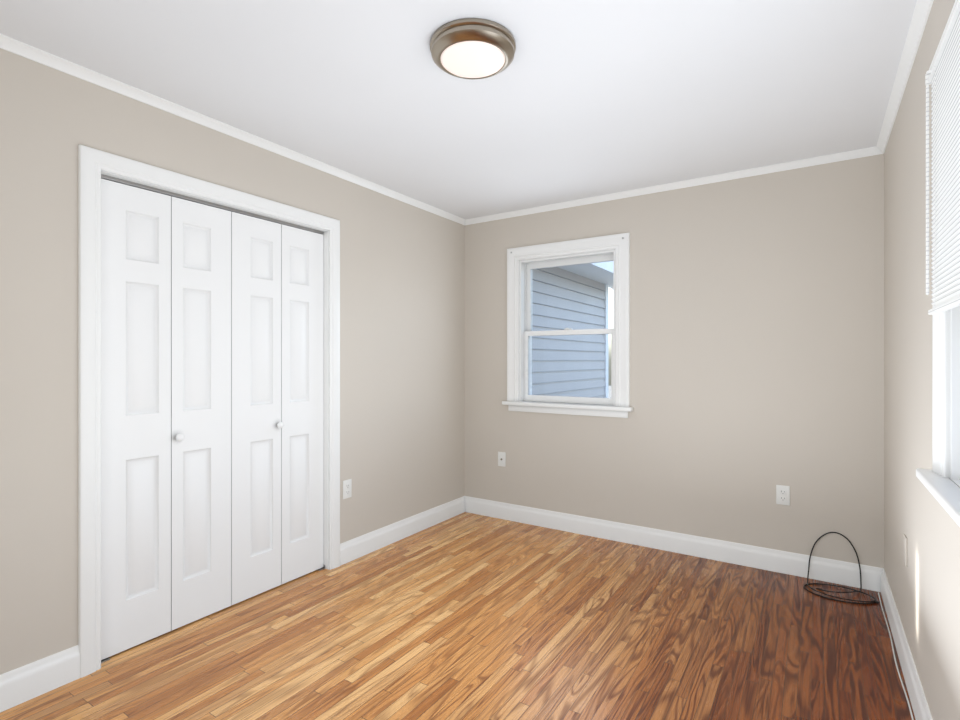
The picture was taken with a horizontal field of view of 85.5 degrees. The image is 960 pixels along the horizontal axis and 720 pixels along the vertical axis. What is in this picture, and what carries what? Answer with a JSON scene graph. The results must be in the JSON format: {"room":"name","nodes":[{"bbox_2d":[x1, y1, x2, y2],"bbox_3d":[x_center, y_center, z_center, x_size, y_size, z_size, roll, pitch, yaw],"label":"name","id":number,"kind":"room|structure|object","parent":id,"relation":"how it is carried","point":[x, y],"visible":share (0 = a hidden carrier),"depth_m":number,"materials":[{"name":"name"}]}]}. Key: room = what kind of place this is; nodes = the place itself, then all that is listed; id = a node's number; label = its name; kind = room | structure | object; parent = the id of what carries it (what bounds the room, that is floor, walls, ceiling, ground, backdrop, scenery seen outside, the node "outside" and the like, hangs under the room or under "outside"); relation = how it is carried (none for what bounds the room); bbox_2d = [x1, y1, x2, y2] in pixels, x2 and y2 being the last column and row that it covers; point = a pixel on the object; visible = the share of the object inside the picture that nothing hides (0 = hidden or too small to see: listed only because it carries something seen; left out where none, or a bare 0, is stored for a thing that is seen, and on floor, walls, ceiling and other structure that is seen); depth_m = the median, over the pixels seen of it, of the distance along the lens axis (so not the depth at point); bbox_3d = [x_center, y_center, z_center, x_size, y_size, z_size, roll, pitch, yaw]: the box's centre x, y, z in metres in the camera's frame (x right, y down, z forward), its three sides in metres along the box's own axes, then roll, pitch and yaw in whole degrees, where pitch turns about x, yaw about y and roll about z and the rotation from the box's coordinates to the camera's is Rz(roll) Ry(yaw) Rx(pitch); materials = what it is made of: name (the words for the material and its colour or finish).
{"room":"empty bedroom","nodes":[
{"label":"empty bedroom","id":0,"kind":"room"},
{"bbox_2d":[0,48,464,674],"bbox_3d":[-1.252,0.051,2.757,0.160,2.423,4.203,0,0,33],"label":"wall","id":1,"kind":"structure","parent":0,"point":[402,360],"depth_m":2.25,"materials":[{"name":"beige paint"}]},
{"bbox_2d":[0,645,79,711],"bbox_3d":[-1.906,1.199,1.586,0.016,0.128,1.146,0,0,33],"label":"baseboard","id":2,"kind":"structure","parent":1,"relation":"attached to","point":[23,684],"depth_m":1.96,"materials":[{"name":"white paint"}]},
{"bbox_2d":[78,144,339,677],"bbox_3d":[-1.296,0.203,2.673,0.179,2.120,1.343,0,0,33],"label":"trim","id":3,"kind":"structure","parent":1,"relation":"attached to","point":[94,164],"depth_m":2.12,"materials":[{"name":"white paint"}]},
{"bbox_2d":[101,179,322,659],"bbox_3d":[-1.268,0.248,2.655,0.070,2.014,1.179,0,0,33],"label":"bifold door","id":4,"kind":"structure","parent":1,"relation":"in","point":[211,410],"depth_m":2.53,"materials":[{"name":"white paint"}]},
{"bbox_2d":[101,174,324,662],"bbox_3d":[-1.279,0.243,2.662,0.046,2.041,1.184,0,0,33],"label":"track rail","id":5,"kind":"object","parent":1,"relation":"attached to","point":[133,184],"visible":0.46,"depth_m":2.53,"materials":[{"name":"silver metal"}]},
{"bbox_2d":[0,34,467,224],"bbox_3d":[-1.170,-1.142,2.703,0.036,0.036,3.883,0,0,33],"label":"crown molding","id":6,"kind":"structure","parent":1,"relation":"attached to","point":[9,44],"depth_m":2.41,"materials":[{"name":"white paint"}]},
{"bbox_2d":[343,479,351,498],"bbox_3d":[-0.830,0.808,3.254,0.008,0.115,0.070,0,0,33],"label":"outlet","id":7,"kind":"object","parent":1,"relation":"attached to","point":[347,488],"visible":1,"depth_m":3.25,"materials":[{"name":"white plastic"}]},
{"bbox_2d":[340,496,463,565],"bbox_3d":[-0.504,1.199,3.748,0.016,0.128,1.321,0,0,33],"label":"baseboard","id":8,"kind":"structure","parent":1,"relation":"attached to","point":[350,550],"depth_m":3.62,"materials":[{"name":"white paint"}]},
{"bbox_2d":[0,512,914,719],"bbox_3d":[-0.331,1.303,2.159,3.837,0.080,4.203,0,0,33],"label":"floor","id":9,"kind":"structure","parent":0,"point":[466,616],"depth_m":2.29,"materials":[{"name":"brown wood"}]},
{"bbox_2d":[803,532,879,603],"bbox_3d":[1.957,1.120,2.825,0.337,0.290,0.271,0,0,33],"label":"power cord","id":10,"kind":"object","parent":9,"relation":"on","point":[871,602],"visible":1,"depth_m":2.84,"materials":[{"name":"black plastic"}]},
{"bbox_2d":[878,592,913,719],"bbox_3d":[1.612,1.260,1.974,0.012,0.005,2.000,0,0,33],"label":"cord","id":11,"kind":"object","parent":9,"relation":"on","point":[895,660],"visible":1,"depth_m":2.16,"materials":[{"name":"white plastic"}]},
{"bbox_2d":[0,0,916,218],"bbox_3d":[-0.331,-1.210,2.159,3.837,0.100,4.203,0,0,33],"label":"ceiling","id":12,"kind":"structure","parent":0,"point":[578,99],"depth_m":2.16,"materials":[{"name":"white paint"}]},
{"bbox_2d":[430,18,515,79],"bbox_3d":[-0.026,-1.125,1.918,0.316,0.069,0.316,0,0,33],"label":"ceiling light","id":13,"kind":"object","parent":12,"relation":"attached to","point":[472,48],"visible":1,"depth_m":1.84,"materials":[{"name":"brown metal"}]},
{"bbox_2d":[465,154,883,567],"bbox_3d":[1.080,0.051,3.654,2.777,2.423,0.160,0,0,33],"label":"wall","id":14,"kind":"structure","parent":0,"point":[756,339],"depth_m":3.26,"materials":[{"name":"beige paint"}]},
{"bbox_2d":[498,452,505,466],"bbox_3d":[0.171,0.791,4.138,0.070,0.115,0.016,0,0,33],"label":"outlet","id":15,"kind":"object","parent":14,"relation":"attached to","point":[502,459],"visible":1,"depth_m":4.14,"materials":[{"name":"white plastic"}]},
{"bbox_2d":[502,233,632,417],"bbox_3d":[0.666,-0.238,3.908,1.020,1.278,0.253,0,0,33],"label":"window","id":16,"kind":"structure","parent":14,"relation":"in","point":[523,262],"depth_m":3.88,"materials":[{"name":"white paint"}]},
{"bbox_2d":[464,147,871,224],"bbox_3d":[1.031,-1.142,3.568,2.670,0.036,0.036,0,0,33],"label":"crown molding","id":17,"kind":"structure","parent":14,"relation":"attached to","point":[865,152],"depth_m":3.35,"materials":[{"name":"white paint"}]},
{"bbox_2d":[464,496,875,590],"bbox_3d":[1.025,1.199,3.585,2.760,0.128,0.016,0,0,33],"label":"baseboard","id":18,"kind":"structure","parent":14,"relation":"attached to","point":[822,569],"depth_m":3.36,"materials":[{"name":"white paint"}]},
{"bbox_2d":[776,485,789,505],"bbox_3d":[1.800,0.803,3.087,0.070,0.115,0.008,0,0,33],"label":"electrical outlet","id":19,"kind":"object","parent":14,"relation":"attached to","point":[782,495],"visible":1,"depth_m":3.08,"materials":[{"name":"white plastic"}]},
{"bbox_2d":[884,0,959,719],"bbox_3d":[1.212,0.051,1.159,0.160,2.423,4.203,0,0,33],"label":"wall","id":20,"kind":"structure","parent":0,"point":[924,584],"depth_m":1.93,"materials":[{"name":"beige paint"}]},
{"bbox_2d":[872,0,933,155],"bbox_3d":[1.129,-1.142,1.212,0.036,0.036,3.883,0,0,33],"label":"crown molding","id":21,"kind":"structure","parent":20,"relation":"attached to","point":[921,12],"depth_m":2.03,"materials":[{"name":"white paint"}]},
{"bbox_2d":[876,567,932,719],"bbox_3d":[1.137,1.199,1.207,0.016,0.128,3.883,0,0,33],"label":"baseboard","id":22,"kind":"structure","parent":20,"relation":"attached to","point":[917,697],"depth_m":2.10,"materials":[{"name":"white paint"}]},
{"bbox_2d":[903,534,906,566],"bbox_3d":[1.743,0.779,2.131,0.007,0.115,0.070,0,0,33],"label":"outlet","id":23,"kind":"object","parent":20,"relation":"attached to","point":[905,549],"depth_m":2.12,"materials":[{"name":"white plastic"}]},
{"bbox_2d":[916,160,959,526],"bbox_3d":[1.125,-0.238,1.046,0.253,1.278,1.060,0,0,33],"label":"window","id":24,"kind":"structure","parent":20,"relation":"in","point":[940,480],"depth_m":1.43,"materials":[{"name":"white paint"}]},
{"bbox_2d":[925,0,959,314],"bbox_3d":[1.032,-0.461,1.107,0.035,0.672,0.806,0,0,33],"label":"window blind","id":25,"kind":"object","parent":24,"relation":"attached to","point":[942,75],"visible":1,"depth_m":1.28,"materials":[{"name":"white plastic"}]},
{"label":"outside","id":26,"kind":"structure","parent":0,"visible":0},
{"bbox_2d":[532,261,612,397],"bbox_3d":[1.106,0.295,5.768,0.540,3.335,3.397,0,0,33],"label":"wall","id":27,"kind":"structure","parent":26,"point":[593,292],"depth_m":5.89,"materials":[{"name":"blue plastic"}]},
{"bbox_2d":[608,386,610,397],"bbox_3d":[0.479,2.113,5.279,60.000,0.200,70.000,0,0,33],"label":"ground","id":28,"kind":"structure","parent":26,"point":[609,391],"depth_m":32.70,"materials":[{"name":"white"}]}
]}

